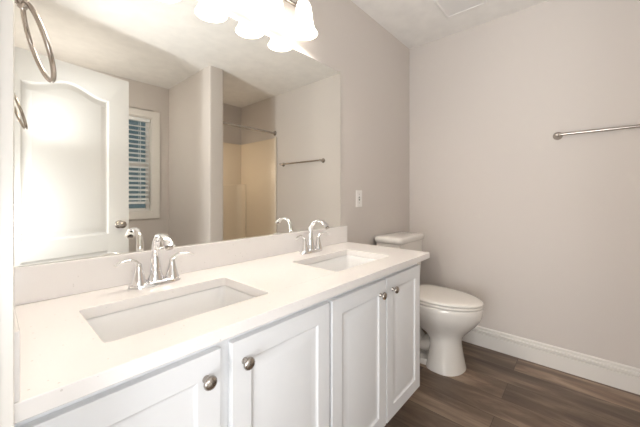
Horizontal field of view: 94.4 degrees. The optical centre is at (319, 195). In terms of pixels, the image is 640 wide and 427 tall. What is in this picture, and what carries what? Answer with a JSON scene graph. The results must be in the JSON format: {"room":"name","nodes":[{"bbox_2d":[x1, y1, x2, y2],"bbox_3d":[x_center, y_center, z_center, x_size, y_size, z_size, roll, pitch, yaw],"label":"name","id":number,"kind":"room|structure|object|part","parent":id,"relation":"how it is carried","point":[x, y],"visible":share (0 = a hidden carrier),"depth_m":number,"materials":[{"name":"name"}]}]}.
{"room":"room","nodes":[
{"label":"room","id":0,"kind":"room"},
{"bbox_2d":[18,0,408,266],"bbox_3d":[-0.457,-0.081,1.311,0.100,2.440,3.843,0,0,42],"label":"wall","id":1,"kind":"structure","parent":0,"point":[373,64],"depth_m":2.09,"materials":[{"name":"grey paint"}]},
{"bbox_2d":[14,0,340,266],"bbox_3d":[-0.364,-0.294,1.334,0.006,0.977,1.478,0,0,42],"label":"wall mirror","id":2,"kind":"object","parent":1,"relation":"attached to","point":[185,121],"visible":1,"depth_m":1.08,"materials":[{"name":"grey mirror"}]},
{"bbox_2d":[14,226,346,305],"bbox_3d":[-0.342,0.247,1.348,0.020,0.103,1.534,0,0,42],"label":"backsplash","id":3,"kind":"structure","parent":1,"relation":"attached to","point":[45,281],"depth_m":1.00,"materials":[{"name":"white stone"}]},
{"bbox_2d":[220,0,317,40],"bbox_3d":[-0.297,-0.941,1.290,0.166,0.250,0.749,0,2,42],"label":"vanity light","id":4,"kind":"object","parent":1,"relation":"attached to","point":[272,12],"visible":1,"depth_m":1.45,"materials":[{"name":"white glass"}]},
{"bbox_3d":[-0.353,-0.893,1.206,0.138,0.160,0.138,0,1,42],"label":"lamp shade","id":5,"kind":"part","parent":4,"relation":"part of","materials":[{"name":"white glass"}]},
{"bbox_3d":[-0.217,-0.899,1.358,0.138,0.160,0.138,0,1,42],"label":"lamp shade","id":6,"kind":"part","parent":4,"relation":"part of","materials":[{"name":"white glass"}]},
{"bbox_3d":[-0.083,-0.904,1.509,0.138,0.160,0.138,0,1,42],"label":"lamp shade","id":7,"kind":"part","parent":4,"relation":"part of","materials":[{"name":"white glass"}]},
{"bbox_2d":[356,190,361,206],"bbox_3d":[0.273,0.021,2.038,0.018,0.115,0.070,0,0,42],"label":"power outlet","id":8,"kind":"object","parent":1,"relation":"attached to","point":[358,192],"visible":1,"depth_m":2.03,"materials":[{"name":"white plastic"}]},
{"bbox_2d":[351,0,548,48],"bbox_3d":[0.573,-1.326,0.389,2.865,0.050,3.843,0,0,42],"label":"ceiling","id":9,"kind":"structure","parent":0,"point":[414,23],"depth_m":2.15,"materials":[{"name":"paint"}]},
{"bbox_2d":[433,0,487,17],"bbox_3d":[0.936,-1.293,1.974,0.270,0.016,0.270,0,0,42],"label":"ceiling vent","id":10,"kind":"object","parent":9,"relation":"in","point":[449,8],"visible":1,"depth_m":2.01,"materials":[{"name":"white plastic"}]},
{"bbox_2d":[384,329,639,426],"bbox_3d":[0.573,1.164,0.389,2.865,0.050,3.843,0,0,42],"label":"floor","id":11,"kind":"structure","parent":0,"point":[495,389],"depth_m":1.66,"materials":[{"name":"wood"}]},
{"bbox_2d":[14,263,419,426],"bbox_3d":[-0.152,0.734,1.169,0.542,0.810,1.522,0,0,42],"label":"vanity cabinet","id":12,"kind":"object","parent":11,"relation":"on","point":[350,358],"visible":0.94,"depth_m":0.90,"materials":[{"name":"white wood"}]},
{"bbox_3d":[-0.364,0.688,0.587,0.020,0.642,0.354,0,0,42],"label":"door","id":13,"kind":"part","parent":12,"relation":"part of","materials":[{"name":"white wood"}]},
{"bbox_3d":[-0.252,0.424,0.674,0.030,0.032,0.032,0,0,42],"label":"knob","id":14,"kind":"part","parent":12,"relation":"part of","materials":[{"name":"silver metal"}]},
{"bbox_2d":[14,226,429,423],"bbox_3d":[-0.143,0.262,1.169,0.555,0.133,1.534,0,0,42],"label":"countertop","id":15,"kind":"structure","parent":12,"relation":"on","point":[60,359],"depth_m":0.83,"materials":[{"name":"white stone"}]},
{"bbox_2d":[113,233,193,289],"bbox_3d":[-0.543,0.210,0.990,0.193,0.176,0.174,0,0,-7],"label":"faucet","id":16,"kind":"object","parent":15,"relation":"on","point":[155,277],"visible":1,"depth_m":0.98,"materials":[{"name":"silver metal"}]},
{"bbox_3d":[-0.604,0.220,0.933,0.019,0.040,0.082,0,0,30],"label":"lever","id":17,"kind":"part","parent":16,"relation":"part of","materials":[{"name":"silver metal"}]},
{"bbox_3d":[-0.588,0.254,0.960,0.048,0.070,0.048,0,0,42],"label":"handle","id":18,"kind":"part","parent":16,"relation":"part of","materials":[{"name":"silver metal"}]},
{"bbox_3d":[-0.553,0.290,0.999,0.054,0.016,0.160,0,0,42],"label":"plate","id":19,"kind":"part","parent":16,"relation":"part of","materials":[{"name":"silver metal"}]},
{"bbox_3d":[-0.519,0.204,0.968,0.140,0.164,0.054,0,0,42],"label":"spout","id":20,"kind":"part","parent":16,"relation":"part of","materials":[{"name":"silver metal"}]},
{"bbox_3d":[-0.518,0.254,1.037,0.048,0.070,0.048,0,0,42],"label":"handle","id":21,"kind":"part","parent":16,"relation":"part of","materials":[{"name":"silver metal"}]},
{"bbox_3d":[-0.493,0.220,1.056,0.082,0.040,0.019,0,0,-36],"label":"lever","id":22,"kind":"part","parent":16,"relation":"part of","materials":[{"name":"silver metal"}]},
{"bbox_2d":[86,286,254,342],"bbox_3d":[-0.392,0.401,0.841,0.303,0.144,0.458,0,0,42],"label":"sink","id":23,"kind":"object","parent":15,"relation":"in","point":[118,325],"visible":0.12,"depth_m":0.92,"materials":[{"name":"white ceramic"}]},
{"bbox_2d":[295,219,329,253],"bbox_3d":[-0.036,0.210,1.556,0.193,0.176,0.174,0,0,-7],"label":"faucet","id":24,"kind":"object","parent":15,"relation":"on","point":[309,248],"visible":1,"depth_m":1.55,"materials":[{"name":"silver metal"}]},
{"bbox_3d":[-0.081,0.254,1.526,0.048,0.070,0.048,0,0,42],"label":"handle","id":25,"kind":"part","parent":24,"relation":"part of","materials":[{"name":"silver metal"}]},
{"bbox_3d":[-0.046,0.290,1.565,0.054,0.016,0.160,0,0,42],"label":"plate","id":26,"kind":"part","parent":24,"relation":"part of","materials":[{"name":"silver metal"}]},
{"bbox_3d":[-0.011,0.254,1.603,0.048,0.070,0.048,0,0,42],"label":"handle","id":27,"kind":"part","parent":24,"relation":"part of","materials":[{"name":"silver metal"}]},
{"bbox_3d":[-0.012,0.204,1.534,0.140,0.164,0.054,0,0,42],"label":"spout","id":28,"kind":"part","parent":24,"relation":"part of","materials":[{"name":"silver metal"}]},
{"bbox_2d":[307,255,376,271],"bbox_3d":[0.110,0.401,1.402,0.303,0.144,0.458,0,0,42],"label":"sink","id":29,"kind":"object","parent":15,"relation":"in","point":[337,264],"visible":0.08,"depth_m":1.58,"materials":[{"name":"white ceramic"}]},
{"bbox_3d":[-0.183,0.424,0.752,0.030,0.032,0.032,0,0,42],"label":"knob","id":30,"kind":"part","parent":12,"relation":"part of","materials":[{"name":"silver metal"}]},
{"bbox_3d":[-0.100,0.688,0.882,0.020,0.642,0.377,0,0,42],"label":"door","id":31,"kind":"part","parent":12,"relation":"part of","materials":[{"name":"white wood"}]},
{"bbox_3d":[0.159,0.688,1.171,0.020,0.642,0.372,0,0,42],"label":"door","id":32,"kind":"part","parent":12,"relation":"part of","materials":[{"name":"white wood"}]},
{"bbox_3d":[0.267,0.424,1.255,0.030,0.032,0.032,0,0,42],"label":"knob","id":33,"kind":"part","parent":12,"relation":"part of","materials":[{"name":"silver metal"}]},
{"bbox_3d":[0.340,0.424,1.336,0.030,0.032,0.032,0,0,42],"label":"knob","id":34,"kind":"part","parent":12,"relation":"part of","materials":[{"name":"silver metal"}]},
{"bbox_3d":[0.405,0.688,1.446,0.020,0.642,0.349,0,0,42],"label":"door","id":35,"kind":"part","parent":12,"relation":"part of","materials":[{"name":"white wood"}]},
{"bbox_2d":[375,232,483,376],"bbox_3d":[0.770,0.715,2.076,0.674,0.848,0.412,0,0,42],"label":"toilet","id":36,"kind":"object","parent":11,"relation":"on","point":[447,315],"visible":0.48,"depth_m":1.91,"materials":[{"name":"white ceramic"}]},
{"bbox_3d":[0.601,0.534,2.227,0.201,0.394,0.388,0,0,42],"label":"tank","id":37,"kind":"part","parent":36,"relation":"part of","materials":[{"name":"white ceramic"}]},
{"bbox_3d":[0.602,0.313,2.226,0.223,0.045,0.412,0,0,42],"label":"tank lid","id":38,"kind":"part","parent":36,"relation":"part of","materials":[{"name":"white ceramic"}]},
{"bbox_3d":[0.845,0.703,2.009,0.474,0.017,0.374,0,0,42],"label":"seat","id":39,"kind":"part","parent":36,"relation":"part of","materials":[{"name":"white plastic"}]},
{"bbox_3d":[0.844,0.680,2.010,0.476,0.026,0.374,0,0,42],"label":"lid","id":40,"kind":"part","parent":36,"relation":"part of","materials":[{"name":"white plastic"}]},
{"bbox_3d":[0.828,0.926,2.024,0.516,0.424,0.374,0,0,42],"label":"bowl","id":41,"kind":"part","parent":36,"relation":"part of","materials":[{"name":"white ceramic"}]},
{"bbox_2d":[409,0,639,368],"bbox_3d":[1.859,-0.081,1.749,2.765,2.440,0.100,0,0,42],"label":"wall","id":42,"kind":"structure","parent":0,"point":[544,230],"depth_m":2.01,"materials":[{"name":"grey paint"}]},
{"bbox_2d":[462,325,639,394],"bbox_3d":[1.484,1.066,2.006,1.865,0.145,0.016,0,0,42],"label":"baseboard","id":43,"kind":"structure","parent":42,"relation":"attached to","point":[614,374],"depth_m":1.93,"materials":[{"name":"white wood"}]},
{"bbox_2d":[553,124,639,139],"bbox_3d":[1.790,-0.391,1.699,0.722,0.052,0.066,0,0,42],"label":"towel bar","id":44,"kind":"object","parent":42,"relation":"attached to","point":[558,135],"visible":1,"depth_m":1.79,"materials":[{"name":"silver metal"}]},
{"bbox_3d":[1.540,-0.391,1.923,0.052,0.052,0.066,0,0,42],"label":"post","id":45,"kind":"part","parent":44,"relation":"part of","materials":[{"name":"silver metal"}]},
{"bbox_3d":[0.084,-0.081,-0.142,2.645,2.440,0.115,0,0,42],"label":"wall","id":46,"kind":"structure","parent":0,"visible":0},
{"bbox_2d":[0,0,13,426],"bbox_3d":[-0.122,0.083,0.131,0.853,2.111,0.016,0,0,42],"label":"door frame","id":47,"kind":"structure","parent":46,"relation":"attached to","point":[6,6],"depth_m":0.37,"materials":[{"name":"white wood"}]},
{"bbox_2d":[14,0,56,82],"bbox_3d":[-0.579,-0.322,0.587,0.149,0.174,0.084,0,0,42],"label":"towel ring","id":48,"kind":"object","parent":46,"relation":"attached to","point":[24,5],"visible":0.98,"depth_m":0.58,"materials":[{"name":"silver metal"}]}
]}

